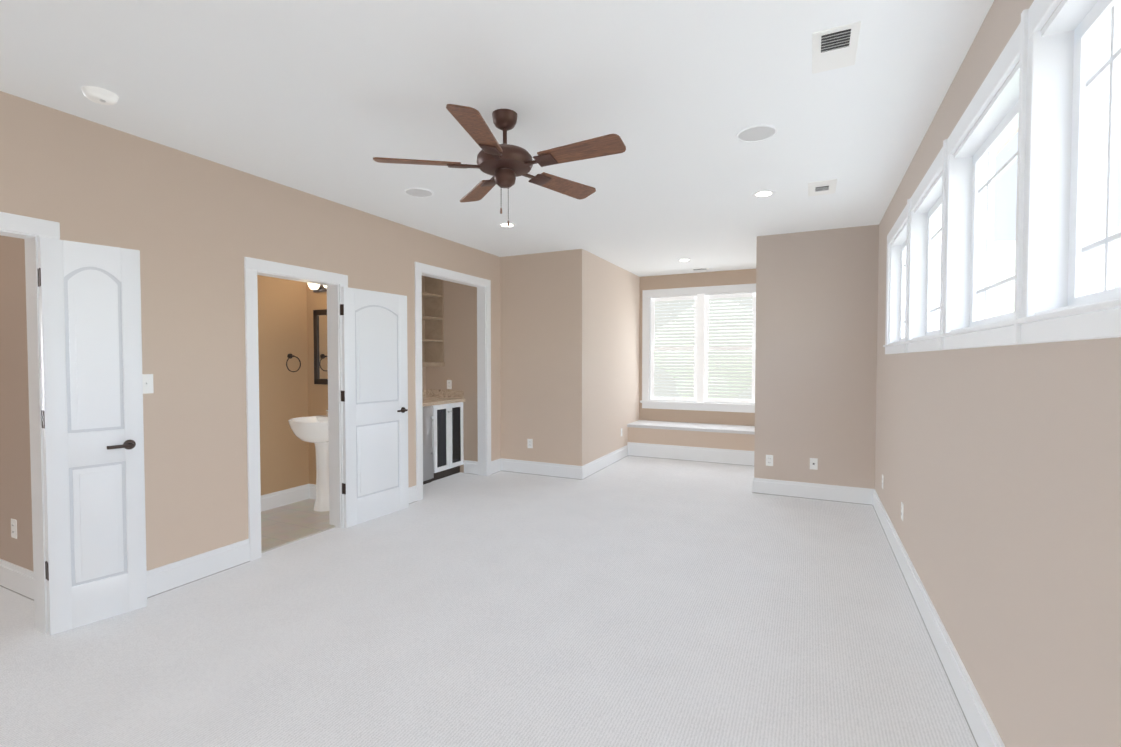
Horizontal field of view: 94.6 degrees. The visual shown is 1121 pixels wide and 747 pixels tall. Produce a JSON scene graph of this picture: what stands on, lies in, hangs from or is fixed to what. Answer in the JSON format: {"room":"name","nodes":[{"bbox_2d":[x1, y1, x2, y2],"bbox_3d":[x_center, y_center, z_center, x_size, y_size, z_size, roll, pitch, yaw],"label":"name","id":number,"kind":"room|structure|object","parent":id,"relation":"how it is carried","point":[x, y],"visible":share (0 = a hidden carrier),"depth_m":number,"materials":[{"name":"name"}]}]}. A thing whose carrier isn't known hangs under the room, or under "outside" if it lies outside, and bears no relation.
{"room":"empty bonus room","nodes":[
{"label":"empty bonus room","id":0,"kind":"room"},
{"bbox_2d":[0,235,32,570],"bbox_3d":[-3.575,-0.030,3.329,1.970,2.730,0.120,1,2,26],"label":"wall","id":1,"kind":"structure","parent":0,"point":[15,485],"depth_m":3.14,"materials":[{"name":"beige paint"}]},
{"bbox_2d":[11,518,16,538],"bbox_3d":[-3.364,0.954,3.183,0.072,0.116,0.008,1,2,26],"label":"electrical outlet","id":2,"kind":"object","parent":1,"relation":"attached to","point":[13,528],"visible":1,"depth_m":3.18,"materials":[{"name":"white plastic"}]},
{"bbox_2d":[0,559,33,600],"bbox_3d":[-3.551,1.257,3.275,1.850,0.160,0.018,1,2,26],"label":"baseboard","id":3,"kind":"structure","parent":1,"relation":"attached to","point":[17,579],"depth_m":3.15,"materials":[{"name":"white wood"}]},
{"bbox_2d":[0,91,500,570],"bbox_3d":[-2.334,-0.034,3.498,0.120,2.730,6.980,1,2,26],"label":"wall","id":4,"kind":"structure","parent":0,"point":[194,230],"depth_m":3.32,"materials":[{"name":"paint"}]},
{"bbox_2d":[0,212,59,633],"bbox_3d":[-2.904,0.291,2.321,0.160,2.141,0.992,1,2,26],"label":"door frame","id":5,"kind":"structure","parent":4,"relation":"attached to","point":[30,231],"depth_m":2.67,"materials":[{"name":"white wood"}]},
{"bbox_2d":[37,237,146,634],"bbox_3d":[-2.506,0.325,2.790,0.135,2.030,0.407,1,2,38],"label":"closet door","id":6,"kind":"structure","parent":4,"relation":"in","point":[93,427],"depth_m":2.77,"materials":[{"name":"white wood"}]},
{"bbox_2d":[142,374,153,393],"bbox_3d":[-2.461,0.062,3.079,0.017,0.116,0.072,1,2,26],"label":"light switch","id":7,"kind":"object","parent":4,"relation":"attached to","point":[148,388],"visible":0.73,"depth_m":3.08,"materials":[{"name":"white plastic"}]},
{"bbox_2d":[147,539,249,598],"bbox_3d":[-2.413,1.259,3.209,0.018,0.160,0.990,1,2,26],"label":"baseboard","id":8,"kind":"structure","parent":4,"relation":"attached to","point":[219,560],"depth_m":3.33,"materials":[{"name":"white wood"}]},
{"bbox_2d":[244,257,347,560],"bbox_3d":[-2.068,0.246,4.058,0.160,2.141,0.887,1,2,26],"label":"door frame","id":9,"kind":"structure","parent":4,"relation":"attached to","point":[334,283],"depth_m":3.89,"materials":[{"name":"white wood"}]},
{"bbox_2d":[340,287,408,527],"bbox_3d":[-1.643,0.281,4.632,0.135,2.020,0.712,1,2,29],"label":"bathroom door","id":10,"kind":"structure","parent":4,"relation":"in","point":[374,400],"depth_m":4.58,"materials":[{"name":"white wood"}]},
{"bbox_2d":[409,485,416,503],"bbox_3d":[-1.631,1.216,4.833,0.018,0.160,0.845,1,2,26],"label":"baseboard","id":11,"kind":"structure","parent":4,"relation":"attached to","point":[412,490],"depth_m":5.16,"materials":[{"name":"white wood"}]},
{"bbox_2d":[414,262,490,500],"bbox_3d":[-1.211,0.070,5.813,0.141,2.401,1.342,1,2,26],"label":"trim","id":12,"kind":"structure","parent":4,"relation":"attached to","point":[482,285],"depth_m":6.30,"materials":[{"name":"white wood"}]},
{"bbox_2d":[499,458,578,478],"bbox_3d":[-0.271,1.175,6.401,1.110,0.160,0.018,1,2,26],"label":"baseboard","id":13,"kind":"structure","parent":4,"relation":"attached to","point":[508,465],"depth_m":6.39,"materials":[{"name":"white wood"}]},
{"bbox_2d":[257,275,308,494],"bbox_3d":[-3.052,-0.057,4.381,0.120,2.730,2.230,1,2,26],"label":"wall","id":14,"kind":"structure","parent":0,"point":[283,389],"depth_m":5.00,"materials":[{"name":"beige paint"}]},
{"bbox_2d":[261,484,308,511],"bbox_3d":[-3.016,1.229,4.331,0.018,0.160,2.110,1,2,26],"label":"baseboard","id":15,"kind":"structure","parent":14,"relation":"attached to","point":[269,501],"depth_m":5.02,"materials":[{"name":"white wood"}]},
{"bbox_2d":[286,354,300,371],"bbox_3d":[-2.626,-0.104,5.058,0.060,0.183,0.160,1,2,26],"label":"towel ring","id":16,"kind":"object","parent":14,"relation":"attached to","point":[289,356],"visible":1,"depth_m":5.05,"materials":[{"name":"brown metal"}]},
{"bbox_2d":[261,499,329,547],"bbox_3d":[-2.614,1.308,4.140,0.910,0.012,2.110,1,2,26],"label":"floor","id":17,"kind":"structure","parent":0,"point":[285,522],"depth_m":4.52,"materials":[{"name":"beige tile"}]},
{"bbox_2d":[288,409,328,511],"bbox_3d":[-2.257,0.811,4.857,0.580,0.945,0.480,1,2,26],"label":"pedestal sink","id":18,"kind":"object","parent":17,"relation":"on","point":[312,429],"visible":0.58,"depth_m":4.83,"materials":[{"name":"white ceramic"}]},
{"bbox_2d":[307,283,327,484],"bbox_3d":[-2.130,-0.076,5.108,0.910,2.730,0.120,1,2,26],"label":"wall","id":19,"kind":"structure","parent":0,"point":[317,399],"depth_m":5.22,"materials":[{"name":"beige paint"}]},
{"bbox_2d":[309,484,315,498],"bbox_3d":[-2.151,1.210,5.076,0.890,0.160,0.018,1,2,26],"label":"baseboard","id":20,"kind":"structure","parent":19,"relation":"attached to","point":[312,487],"depth_m":5.24,"materials":[{"name":"white wood"}]},
{"bbox_2d":[308,283,326,292],"bbox_3d":[-2.214,-0.871,4.972,0.600,0.135,0.161,1,2,26],"label":"wall lamp","id":21,"kind":"object","parent":19,"relation":"attached to","point":[315,288],"visible":0.29,"depth_m":5.05,"materials":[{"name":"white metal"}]},
{"bbox_2d":[313,309,327,384],"bbox_3d":[-2.184,-0.260,5.049,0.620,0.740,0.025,1,2,26],"label":"bathroom mirror","id":22,"kind":"object","parent":19,"relation":"attached to","point":[320,347],"visible":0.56,"depth_m":5.14,"materials":[{"name":"brown mirror"}]},
{"bbox_2d":[422,367,425,389],"bbox_3d":[-2.083,-0.105,6.211,0.120,2.730,1.490,1,2,26],"label":"wall","id":23,"kind":"structure","parent":0,"point":[423,377],"depth_m":6.71,"materials":[{"name":"beige paint"}]},
{"bbox_2d":[422,276,444,366],"bbox_3d":[-1.886,-0.668,6.102,0.308,1.180,1.242,1,2,26],"label":"shelves","id":24,"kind":"object","parent":23,"relation":"attached to","point":[432,322],"visible":0.25,"depth_m":6.63,"materials":[{"name":"brown wood"}]},
{"bbox_2d":[426,280,477,472],"bbox_3d":[-1.357,-0.116,6.622,0.830,2.730,0.120,1,2,26],"label":"wall","id":25,"kind":"structure","parent":0,"point":[459,369],"depth_m":6.49,"materials":[{"name":"beige paint"}]},
{"bbox_2d":[447,380,451,388],"bbox_3d":[-1.417,0.140,6.587,0.072,0.116,0.008,1,2,26],"label":"outlet","id":26,"kind":"object","parent":25,"relation":"attached to","point":[449,384],"visible":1,"depth_m":6.58,"materials":[{"name":"white plastic"}]},
{"bbox_2d":[0,456,976,746],"bbox_3d":[-0.742,1.365,4.123,6.420,0.100,9.420,1,2,26],"label":"floor carpet","id":27,"kind":"object","parent":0,"point":[640,602],"visible":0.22,"depth_m":2.65,"materials":[{"name":"white carpet"}]},
{"bbox_2d":[261,525,334,552],"bbox_3d":[-2.095,1.310,4.098,0.060,0.012,0.705,1,2,26],"label":"threshold","id":28,"kind":"object","parent":27,"relation":"on","point":[290,540],"visible":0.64,"depth_m":4.09,"materials":[{"name":"wood"}]},
{"bbox_2d":[422,406,433,484],"bbox_3d":[-1.831,0.825,5.832,0.583,0.890,0.610,1,2,26],"label":"fridge","id":29,"kind":"object","parent":27,"relation":"on","point":[428,446],"visible":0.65,"depth_m":5.92,"materials":[{"name":"silver"}]},
{"bbox_2d":[422,389,464,481],"bbox_3d":[-1.743,0.744,6.070,0.626,1.040,1.242,1,2,26],"label":"bar cabinet","id":30,"kind":"object","parent":27,"relation":"on","point":[447,405],"visible":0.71,"depth_m":6.27,"materials":[{"name":"white wood"}]},
{"bbox_2d":[627,420,754,450],"bbox_3d":[1.976,0.990,7.537,1.910,0.470,0.595,1,2,26],"label":"platform","id":31,"kind":"object","parent":27,"relation":"on","point":[732,437],"visible":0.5,"depth_m":7.33,"materials":[{"name":"paint"}]},
{"bbox_2d":[631,442,753,465],"bbox_3d":[1.854,1.132,7.287,1.910,0.200,0.018,1,2,26],"label":"baseboard","id":32,"kind":"structure","parent":31,"relation":"attached to","point":[700,454],"depth_m":7.27,"materials":[{"name":"white wood"}]},
{"bbox_2d":[0,0,993,276],"bbox_3d":[-0.742,-1.464,4.048,6.420,0.100,9.420,1,2,26],"label":"ceiling","id":33,"kind":"structure","parent":0,"point":[330,100],"depth_m":2.58,"materials":[{"name":"paint"}]},
{"bbox_2d":[81,86,118,104],"bbox_3d":[-2.257,-1.353,2.538,0.140,0.043,0.140,1,2,26],"label":"smoke detector","id":34,"kind":"object","parent":33,"relation":"attached to","point":[99,95],"visible":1,"depth_m":2.51,"materials":[{"name":"white plastic"}]},
{"bbox_2d":[404,188,433,197],"bbox_3d":[-1.104,-1.410,4.035,0.222,0.012,0.222,1,2,26],"label":"ceiling speaker","id":35,"kind":"object","parent":33,"relation":"attached to","point":[419,192],"visible":1,"depth_m":4.03,"materials":[{"name":"white plastic"}]},
{"bbox_2d":[373,104,625,225],"bbox_3d":[-0.259,-1.084,2.743,1.253,0.592,1.300,1,2,26],"label":"ceiling fan","id":36,"kind":"object","parent":33,"relation":"hanging from","point":[504,164],"visible":1,"depth_m":2.66,"materials":[{"name":"brown wood"}]},
{"bbox_2d":[498,222,515,227],"bbox_3d":[-0.515,-1.436,5.006,0.176,0.006,0.176,1,2,26],"label":"recessed light","id":37,"kind":"object","parent":33,"relation":"in","point":[503,224],"visible":0.94,"depth_m":5.00,"materials":[{"name":"white"}]},
{"bbox_2d":[691,268,708,270],"bbox_3d":[2.002,-1.495,7.423,0.240,0.016,0.100,1,2,26],"label":"ceiling vent","id":38,"kind":"object","parent":33,"relation":"in","point":[700,269],"visible":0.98,"depth_m":7.40,"materials":[{"name":"white plastic"}]},
{"bbox_2d":[736,124,776,141],"bbox_3d":[1.131,-1.382,2.983,0.222,0.012,0.222,1,2,26],"label":"ceiling speaker","id":39,"kind":"object","parent":33,"relation":"attached to","point":[758,133],"visible":1,"depth_m":2.98,"materials":[{"name":"white plastic"}]},
{"bbox_2d":[752,190,775,197],"bbox_3d":[1.597,-1.412,4.068,0.176,0.006,0.176,1,2,26],"label":"recessed light","id":40,"kind":"object","parent":33,"relation":"in","point":[762,193],"visible":0.98,"depth_m":4.05,"materials":[{"name":"white"}]},
{"bbox_2d":[808,179,836,196],"bbox_3d":[1.984,-1.403,3.926,0.190,0.016,0.340,1,2,26],"label":"ceiling vent","id":41,"kind":"object","parent":33,"relation":"in","point":[824,187],"visible":1,"depth_m":3.90,"materials":[{"name":"white plastic"}]},
{"bbox_2d":[812,21,860,73],"bbox_3d":[1.152,-1.357,2.174,0.170,0.016,0.320,1,2,26],"label":"ceiling vent","id":42,"kind":"object","parent":33,"relation":"in","point":[834,48],"visible":1,"depth_m":2.15,"materials":[{"name":"white plastic"}]},
{"bbox_2d":[500,249,639,465],"bbox_3d":[0.219,-0.139,7.495,1.254,2.730,2.440,1,2,26],"label":"wall","id":43,"kind":"structure","parent":0,"point":[541,341],"depth_m":6.44,"materials":[{"name":"paint"}]},
{"bbox_2d":[527,439,532,447],"bbox_3d":[-0.381,0.874,6.452,0.072,0.116,0.008,1,2,26],"label":"electrical outlet","id":44,"kind":"object","parent":43,"relation":"attached to","point":[529,443],"visible":1,"depth_m":6.45,"materials":[{"name":"white plastic"}]},
{"bbox_2d":[579,442,630,479],"bbox_3d":[0.622,1.162,6.909,0.018,0.160,1.708,1,2,26],"label":"baseboard","id":45,"kind":"structure","parent":43,"relation":"attached to","point":[588,469],"depth_m":6.78,"materials":[{"name":"white wood"}]},
{"bbox_2d":[639,269,755,425],"bbox_3d":[2.137,-0.148,7.843,1.910,2.730,0.150,1,2,26],"label":"wall","id":46,"kind":"structure","parent":0,"point":[721,278],"depth_m":7.82,"materials":[{"name":"beige paint"}]},
{"bbox_2d":[640,283,755,412],"bbox_3d":[2.124,-0.370,7.810,1.840,1.855,0.209,1,2,26],"label":"window","id":47,"kind":"structure","parent":46,"relation":"in","point":[700,400],"depth_m":7.78,"materials":[{"name":"white wood"}]},
{"bbox_2d":[654,297,752,398],"bbox_3d":[2.155,-0.382,7.873,1.540,1.585,0.040,1,2,26],"label":"window blinds","id":48,"kind":"object","parent":47,"relation":"attached to","point":[725,386],"depth_m":7.82,"materials":[{"name":"grey plastic"}]},
{"bbox_2d":[754,225,878,488],"bbox_3d":[3.135,-0.106,6.226,1.290,2.730,2.200,1,2,26],"label":"wall","id":49,"kind":"structure","parent":0,"point":[816,341],"depth_m":5.25,"materials":[{"name":"paint"}]},
{"bbox_2d":[752,477,754,492],"bbox_3d":[2.379,1.180,6.197,0.018,0.160,1.468,1,2,26],"label":"baseboard","id":50,"kind":"structure","parent":49,"relation":"attached to","point":[753,482],"depth_m":5.54,"materials":[{"name":"white wood"}]},
{"bbox_2d":[766,455,772,465],"bbox_3d":[2.210,0.919,5.473,0.072,0.116,0.008,1,2,26],"label":"electrical outlet","id":51,"kind":"object","parent":49,"relation":"attached to","point":[769,460],"visible":1,"depth_m":5.47,"materials":[{"name":"white plastic"}]},
{"bbox_2d":[755,478,870,504],"bbox_3d":[2.564,1.204,5.304,1.050,0.160,0.018,1,2,26],"label":"baseboard","id":52,"kind":"structure","parent":49,"relation":"attached to","point":[836,493],"depth_m":5.29,"materials":[{"name":"white wood"}]},
{"bbox_2d":[810,458,817,469],"bbox_3d":[2.589,0.924,5.291,0.072,0.116,0.006,1,2,26],"label":"electrical outlet","id":53,"kind":"object","parent":49,"relation":"attached to","point":[814,463],"visible":1,"depth_m":5.29,"materials":[{"name":"white plastic"}]},
{"bbox_2d":[875,0,1120,746],"bbox_3d":[1.593,0.012,1.743,0.180,2.730,7.220,1,2,26],"label":"wall","id":54,"kind":"structure","parent":0,"point":[998,468],"depth_m":1.66,"materials":[{"name":"paint"}]},
{"bbox_2d":[901,502,903,520],"bbox_3d":[2.354,0.949,3.566,0.008,0.116,0.072,1,2,26],"label":"outlet","id":55,"kind":"object","parent":54,"relation":"attached to","point":[902,508],"visible":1,"depth_m":3.54,"materials":[{"name":"white plastic"}]},
{"bbox_2d":[871,489,1004,746],"bbox_3d":[1.530,1.294,1.873,0.018,0.160,7.100,1,2,26],"label":"baseboard","id":56,"kind":"structure","parent":54,"relation":"attached to","point":[984,732],"depth_m":2.38,"materials":[{"name":"white wood"}]},
{"bbox_2d":[883,0,1120,353],"bbox_3d":[1.673,-0.594,1.966,0.182,0.990,5.200,1,2,26],"label":"window","id":57,"kind":"structure","parent":54,"relation":"in","point":[1042,98],"depth_m":1.50,"materials":[{"name":"white wood"}]},
{"label":"outside","id":58,"kind":"structure","parent":0,"visible":0},
{"bbox_3d":[9.975,4.234,9.154,70.000,0.100,65.000,1,2,26],"label":"lawn","id":59,"kind":"structure","parent":58,"visible":0},
{"bbox_2d":[655,225,1120,398],"bbox_3d":[10.909,-0.586,17.343,19.382,9.106,24.012,1,2,26],"label":"trees","id":60,"kind":"object","parent":59,"relation":"on","point":[1004,255],"depth_m":18.04,"materials":[{"name":"green plant"}]}
]}

